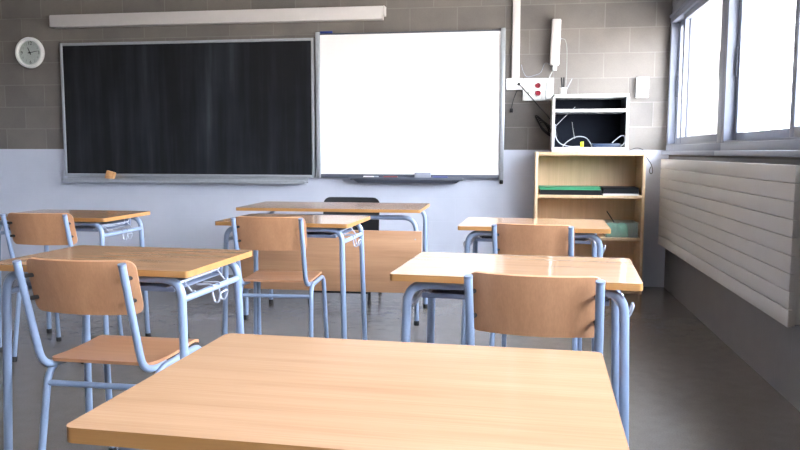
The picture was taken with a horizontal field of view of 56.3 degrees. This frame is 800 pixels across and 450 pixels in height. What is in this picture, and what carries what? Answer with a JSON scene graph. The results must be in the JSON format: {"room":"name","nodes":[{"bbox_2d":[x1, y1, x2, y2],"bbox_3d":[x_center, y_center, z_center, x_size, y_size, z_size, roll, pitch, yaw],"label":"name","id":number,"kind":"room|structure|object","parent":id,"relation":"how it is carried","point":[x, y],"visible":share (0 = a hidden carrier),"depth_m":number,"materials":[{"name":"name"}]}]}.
{"room":"classroom","nodes":[
{"label":"classroom","id":0,"kind":"room"},
{"bbox_2d":[0,0,672,286],"bbox_3d":[-1.056,-1.043,6.662,7.445,3.000,0.200,1,6,9],"label":"wall","id":1,"kind":"structure","parent":0,"point":[611,43],"depth_m":6.46,"materials":[{"name":"white paint"}]},
{"bbox_2d":[15,37,44,67],"bbox_3d":[-3.392,-1.578,6.851,0.282,0.282,0.041,1,6,9],"label":"wall clock","id":2,"kind":"object","parent":1,"relation":"attached to","point":[29,51],"visible":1,"depth_m":6.85,"materials":[{"name":"white plastic"}]},
{"bbox_2d":[59,38,315,183],"bbox_3d":[-1.917,-1.001,6.641,2.372,1.255,0.110,1,6,9],"label":"chalkboard","id":3,"kind":"object","parent":1,"relation":"attached to","point":[234,111],"visible":1,"depth_m":6.65,"materials":[{"name":"stone"}]},
{"bbox_2d":[105,170,115,178],"bbox_3d":[-2.632,-0.452,6.800,0.093,0.091,0.052,1,6,11],"label":"eraser","id":4,"kind":"object","parent":3,"relation":"on","point":[109,174],"visible":0.96,"depth_m":6.78,"materials":[{"name":"brown wood"}]},
{"bbox_2d":[62,176,307,183],"bbox_3d":[-1.948,-0.405,6.704,2.292,0.057,0.110,1,6,9],"label":"chalk tray","id":5,"kind":"object","parent":3,"relation":"on","point":[100,179],"depth_m":6.67,"materials":[{"name":"metal"}]},
{"bbox_2d":[49,6,385,28],"bbox_3d":[-1.636,-1.812,6.532,3.064,0.108,0.086,1,6,9],"label":"light","id":6,"kind":"object","parent":1,"relation":"attached to","point":[356,13],"visible":1,"depth_m":6.48,"materials":[{"name":"white plastic"}]},
{"bbox_2d":[315,28,505,183],"bbox_3d":[0.069,-1.000,6.321,1.614,1.294,0.134,1,6,9],"label":"whiteboard","id":7,"kind":"object","parent":1,"relation":"attached to","point":[402,105],"depth_m":6.34,"materials":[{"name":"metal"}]},
{"bbox_2d":[350,177,462,183],"bbox_3d":[0.058,-0.383,6.373,0.960,0.050,0.114,1,6,9],"label":"tray","id":8,"kind":"object","parent":7,"relation":"on","point":[358,179],"depth_m":6.33,"materials":[{"name":"metal"}]},
{"bbox_2d":[414,172,430,176],"bbox_3d":[0.192,-0.420,6.340,0.136,0.050,0.050,1,6,9],"label":"eraser","id":9,"kind":"object","parent":7,"relation":"on","point":[417,174],"visible":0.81,"depth_m":6.32,"materials":[{"name":"white fabric"}]},
{"bbox_2d":[432,176,447,177],"bbox_3d":[0.339,-0.401,6.312,0.130,0.019,0.019,1,6,9],"label":"marker","id":10,"kind":"object","parent":7,"relation":"on","point":[432,176],"visible":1,"depth_m":6.30,"materials":[{"name":"blue plastic"}]},
{"bbox_2d":[506,0,522,89],"bbox_3d":[0.952,-1.804,6.151,0.133,1.368,0.041,1,6,9],"label":"duct","id":11,"kind":"object","parent":1,"relation":"attached to","point":[512,83],"visible":1,"depth_m":6.17,"materials":[{"name":"white plastic"}]},
{"bbox_2d":[510,90,517,112],"bbox_3d":[0.946,-1.028,6.219,0.060,0.186,0.030,1,6,9],"label":"cable","id":12,"kind":"object","parent":11,"relation":"hanging from","point":[511,108],"visible":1,"depth_m":6.22,"materials":[{"name":"black plastic"}]},
{"bbox_2d":[518,84,549,118],"bbox_3d":[1.097,-1.012,6.125,0.278,0.298,0.036,3,6,27],"label":"power cable","id":13,"kind":"object","parent":11,"relation":"attached to","point":[518,84],"visible":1,"depth_m":6.12,"materials":[{"name":"black plastic"}]},
{"bbox_2d":[523,78,553,100],"bbox_3d":[1.141,-1.120,6.181,0.250,0.184,0.056,1,6,9],"label":"panel","id":14,"kind":"object","parent":1,"relation":"attached to","point":[535,87],"visible":0.98,"depth_m":6.16,"materials":[{"name":"plastic"}]},
{"bbox_2d":[550,19,561,70],"bbox_3d":[1.276,-1.472,6.116,0.085,0.410,0.074,2,6,9],"label":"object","id":15,"kind":"object","parent":1,"relation":"attached to","point":[556,23],"visible":1,"depth_m":6.08,"materials":[{"name":"white plastic"}]},
{"bbox_2d":[545,70,553,101],"bbox_3d":[1.226,-1.141,6.139,0.066,0.260,0.017,0,6,-1],"label":"cable","id":16,"kind":"object","parent":15,"relation":"attached to","point":[553,70],"visible":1,"depth_m":6.14,"materials":[{"name":"grey plastic"}]},
{"bbox_2d":[636,77,648,97],"bbox_3d":[1.965,-1.115,6.066,0.098,0.166,0.032,1,6,9],"label":"thermostat box","id":17,"kind":"object","parent":1,"relation":"attached to","point":[642,83],"visible":1,"depth_m":6.05,"materials":[{"name":"white plastic"}]},
{"bbox_2d":[0,271,799,449],"bbox_3d":[-1.749,0.940,2.393,7.445,0.120,9.190,1,6,9],"label":"floor","id":18,"kind":"structure","parent":0,"point":[689,390],"depth_m":4.12,"materials":[{"name":"stone"}]},
{"bbox_2d":[0,212,122,363],"bbox_3d":[-1.838,0.314,4.092,0.416,0.799,0.536,1,6,6],"label":"chair","id":19,"kind":"object","parent":18,"relation":"on","point":[26,228],"visible":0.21,"depth_m":3.86,"materials":[{"name":"blue paint"}]},
{"bbox_2d":[0,209,150,351],"bbox_3d":[-1.869,0.313,4.289,0.708,0.760,0.504,1,6,9],"label":"student desk","id":20,"kind":"object","parent":18,"relation":"on","point":[84,220],"visible":0.51,"depth_m":4.23,"materials":[{"name":"wood"}]},
{"bbox_2d":[8,218,133,232],"bbox_3d":[-1.869,-0.007,4.250,0.626,0.069,0.357,1,6,9],"label":"tray","id":21,"kind":"object","parent":20,"relation":"on","point":[123,222],"depth_m":4.24,"materials":[{"name":"metal"}]},
{"bbox_2d":[12,257,201,449],"bbox_3d":[-0.912,0.477,2.443,0.416,0.799,0.536,1,6,10],"label":"chair","id":22,"kind":"object","parent":18,"relation":"on","point":[81,287],"visible":0.88,"depth_m":2.23,"materials":[{"name":"brown wood"}]},
{"bbox_2d":[0,245,251,449],"bbox_3d":[-0.934,0.483,2.599,0.708,0.753,0.504,1,6,12],"label":"student desk","id":23,"kind":"object","parent":18,"relation":"on","point":[161,269],"visible":0.64,"depth_m":2.47,"materials":[{"name":"wood"}]},
{"bbox_2d":[25,267,227,291],"bbox_3d":[-0.935,0.166,2.561,0.635,0.069,0.378,1,6,9],"label":"tray","id":24,"kind":"object","parent":23,"relation":"on","point":[186,282],"depth_m":2.48,"materials":[{"name":"metal"}]},
{"bbox_2d":[231,216,328,337],"bbox_3d":[-0.620,0.335,3.900,0.416,0.799,0.536,1,6,5],"label":"chair","id":25,"kind":"object","parent":18,"relation":"on","point":[249,233],"visible":0.87,"depth_m":3.68,"materials":[{"name":"blue paint"}]},
{"bbox_2d":[215,214,369,339],"bbox_3d":[-0.559,0.341,4.048,0.708,0.756,0.504,1,6,11],"label":"student desk","id":26,"kind":"object","parent":18,"relation":"on","point":[317,226],"visible":0.57,"depth_m":3.90,"materials":[{"name":"metal"}]},
{"bbox_2d":[307,227,357,238],"bbox_3d":[-0.559,0.023,4.010,0.631,0.069,0.368,1,6,9],"label":"tray","id":27,"kind":"object","parent":26,"relation":"on","point":[344,230],"depth_m":3.94,"materials":[{"name":"metal"}]},
{"bbox_2d":[236,201,429,325],"bbox_3d":[-0.422,0.240,5.101,1.206,0.752,0.638,1,6,8],"label":"table","id":28,"kind":"object","parent":18,"relation":"on","point":[385,252],"visible":0.73,"depth_m":4.82,"materials":[{"name":"brown wood"}]},
{"bbox_2d":[308,197,381,303],"bbox_3d":[-0.411,0.178,5.715,0.480,0.757,0.491,1,6,9],"label":"chair","id":29,"kind":"object","parent":18,"relation":"on","point":[372,224],"visible":0.09,"depth_m":5.86,"materials":[{"name":"black fabric"}]},
{"bbox_2d":[66,333,628,449],"bbox_3d":[-0.038,0.619,1.163,0.697,0.764,0.504,1,6,11],"label":"student desk","id":30,"kind":"object","parent":18,"relation":"on","point":[236,391],"visible":1,"depth_m":1.04,"materials":[{"name":"brown wood"}]},
{"bbox_2d":[390,252,642,445],"bbox_3d":[0.368,0.504,2.379,0.708,0.758,0.504,1,6,13],"label":"student desk","id":31,"kind":"object","parent":18,"relation":"on","point":[434,275],"visible":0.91,"depth_m":2.25,"materials":[{"name":"wood"}]},
{"bbox_2d":[413,289,617,305],"bbox_3d":[0.367,0.185,2.340,0.639,0.069,0.388,1,6,9],"label":"tray","id":32,"kind":"object","parent":31,"relation":"on","point":[426,293],"depth_m":2.23,"materials":[{"name":"metal"}]},
{"bbox_2d":[458,217,610,351],"bbox_3d":[0.669,0.367,3.781,0.708,0.761,0.504,1,6,11],"label":"student desk","id":33,"kind":"object","parent":18,"relation":"on","point":[585,229],"visible":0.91,"depth_m":3.63,"materials":[{"name":"wood"}]},
{"bbox_2d":[471,236,595,244],"bbox_3d":[0.668,0.047,3.742,0.633,0.069,0.373,1,6,9],"label":"tray","id":34,"kind":"object","parent":33,"relation":"on","point":[481,238],"depth_m":3.62,"materials":[{"name":"metal"}]},
{"bbox_2d":[464,271,605,353],"bbox_3d":[0.401,0.504,2.187,0.416,0.799,0.536,2,6,14],"label":"chair","id":35,"kind":"object","parent":18,"relation":"on","point":[502,303],"visible":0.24,"depth_m":1.95,"materials":[{"name":"blue paint"}]},
{"bbox_2d":[489,223,581,350],"bbox_3d":[0.648,0.373,3.538,0.416,0.799,0.536,2,6,17],"label":"chair","id":36,"kind":"object","parent":18,"relation":"on","point":[507,238],"visible":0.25,"depth_m":3.30,"materials":[{"name":"blue paint"}]},
{"bbox_2d":[533,152,645,293],"bbox_3d":[1.513,-0.032,6.067,0.843,1.115,0.345,1,6,9],"label":"bookcase","id":37,"kind":"object","parent":18,"relation":"on","point":[550,168],"visible":0.53,"depth_m":6.18,"materials":[{"name":"brown wood"}]},
{"bbox_2d":[539,190,602,194],"bbox_3d":[1.374,-0.271,6.050,0.484,0.040,0.285,1,6,9],"label":"folder","id":38,"kind":"object","parent":37,"relation":"on","point":[541,192],"visible":0.66,"depth_m":5.91,"materials":[{"name":"black plastic"}]},
{"bbox_2d":[538,185,600,189],"bbox_3d":[1.366,-0.302,6.051,0.477,0.022,0.280,1,6,9],"label":"folder","id":39,"kind":"object","parent":38,"relation":"on","point":[541,187],"visible":1,"depth_m":5.93,"materials":[{"name":"green plastic"}]},
{"bbox_2d":[535,94,629,151],"bbox_3d":[1.448,-0.814,6.028,0.709,0.447,0.388,1,6,9],"label":"cabinet","id":40,"kind":"object","parent":37,"relation":"on","point":[600,118],"depth_m":6.12,"materials":[{"name":"white wood"}]},
{"bbox_2d":[560,87,566,93],"bbox_3d":[1.304,-1.066,5.976,0.054,0.062,0.054,1,6,9],"label":"pen cup","id":41,"kind":"object","parent":40,"relation":"on","point":[562,89],"visible":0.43,"depth_m":5.95,"materials":[{"name":"white plastic"}]},
{"bbox_2d":[555,124,579,146],"bbox_3d":[1.316,-0.703,5.894,0.201,0.179,0.036,0,6,-1],"label":"cable","id":42,"kind":"object","parent":40,"relation":"in","point":[555,124],"visible":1,"depth_m":5.90,"materials":[{"name":"white plastic"}]},
{"bbox_2d":[564,136,591,146],"bbox_3d":[1.406,-0.662,5.929,0.234,0.086,0.018,0,6,1],"label":"cable","id":43,"kind":"object","parent":40,"relation":"in","point":[576,136],"visible":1,"depth_m":5.92,"materials":[{"name":"white plastic"}]},
{"bbox_2d":[555,109,626,113],"bbox_3d":[1.507,-0.906,5.976,0.544,0.023,0.310,1,6,9],"label":"shelf","id":44,"kind":"object","parent":40,"relation":"attached to","point":[557,111],"depth_m":5.85,"materials":[{"name":"white wood"}]},
{"bbox_2d":[592,143,620,146],"bbox_3d":[1.638,-0.633,5.946,0.220,0.030,0.120,1,6,9],"label":"router","id":45,"kind":"object","parent":40,"relation":"in","point":[593,144],"visible":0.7,"depth_m":5.89,"materials":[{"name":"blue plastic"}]},
{"bbox_2d":[602,193,638,195],"bbox_3d":[1.749,-0.251,5.986,0.269,0.014,0.280,1,6,9],"label":"paper stack","id":46,"kind":"object","parent":37,"relation":"on","point":[602,193],"visible":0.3,"depth_m":5.85,"materials":[{"name":"white paper"}]},
{"bbox_2d":[599,186,638,193],"bbox_3d":[1.752,-0.282,5.990,0.276,0.048,0.285,1,6,9],"label":"binder","id":47,"kind":"object","parent":46,"relation":"on","point":[606,189],"visible":0.85,"depth_m":5.86,"materials":[{"name":"black plastic"}]},
{"bbox_2d":[628,148,652,173],"bbox_3d":[1.895,-0.505,5.891,0.195,0.207,0.031,1,6,12],"label":"cable","id":48,"kind":"object","parent":37,"relation":"attached to","point":[633,148],"visible":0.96,"depth_m":5.88,"materials":[{"name":"black plastic"}]},
{"bbox_3d":[1.765,0.028,6.006,0.257,0.118,0.262,1,6,9],"label":"plastic tray","id":49,"kind":"object","parent":37,"relation":"on","visible":0},
{"bbox_2d":[604,222,627,236],"bbox_3d":[1.735,0.034,6.011,0.170,0.097,0.200,1,6,9],"label":"cloth","id":50,"kind":"object","parent":49,"relation":"in","point":[617,229],"visible":0.94,"depth_m":5.92,"materials":[{"name":"green fabric"}]},
{"bbox_2d":[664,0,799,410],"bbox_3d":[1.725,-0.554,1.705,0.420,3.000,8.790,1,6,9],"label":"wall","id":51,"kind":"structure","parent":0,"point":[771,348],"depth_m":4.58,"materials":[{"name":"grey paint"}]},
{"bbox_2d":[661,0,726,155],"bbox_3d":[2.237,-1.247,5.157,0.485,1.527,1.650,1,6,9],"label":"window","id":52,"kind":"structure","parent":51,"relation":"in","point":[679,140],"depth_m":5.58,"materials":[{"name":"metal"}]},
{"bbox_2d":[658,159,799,326],"bbox_3d":[1.879,-0.043,4.463,0.100,0.673,2.975,1,6,9],"label":"radiator","id":53,"kind":"object","parent":51,"relation":"attached to","point":[737,224],"visible":1,"depth_m":3.77,"materials":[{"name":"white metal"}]},
{"bbox_2d":[714,0,799,156],"bbox_3d":[1.945,-1.065,3.284,0.485,1.527,2.160,1,6,9],"label":"window","id":54,"kind":"structure","parent":51,"relation":"in","point":[785,142],"depth_m":4.29,"materials":[{"name":"metal"}]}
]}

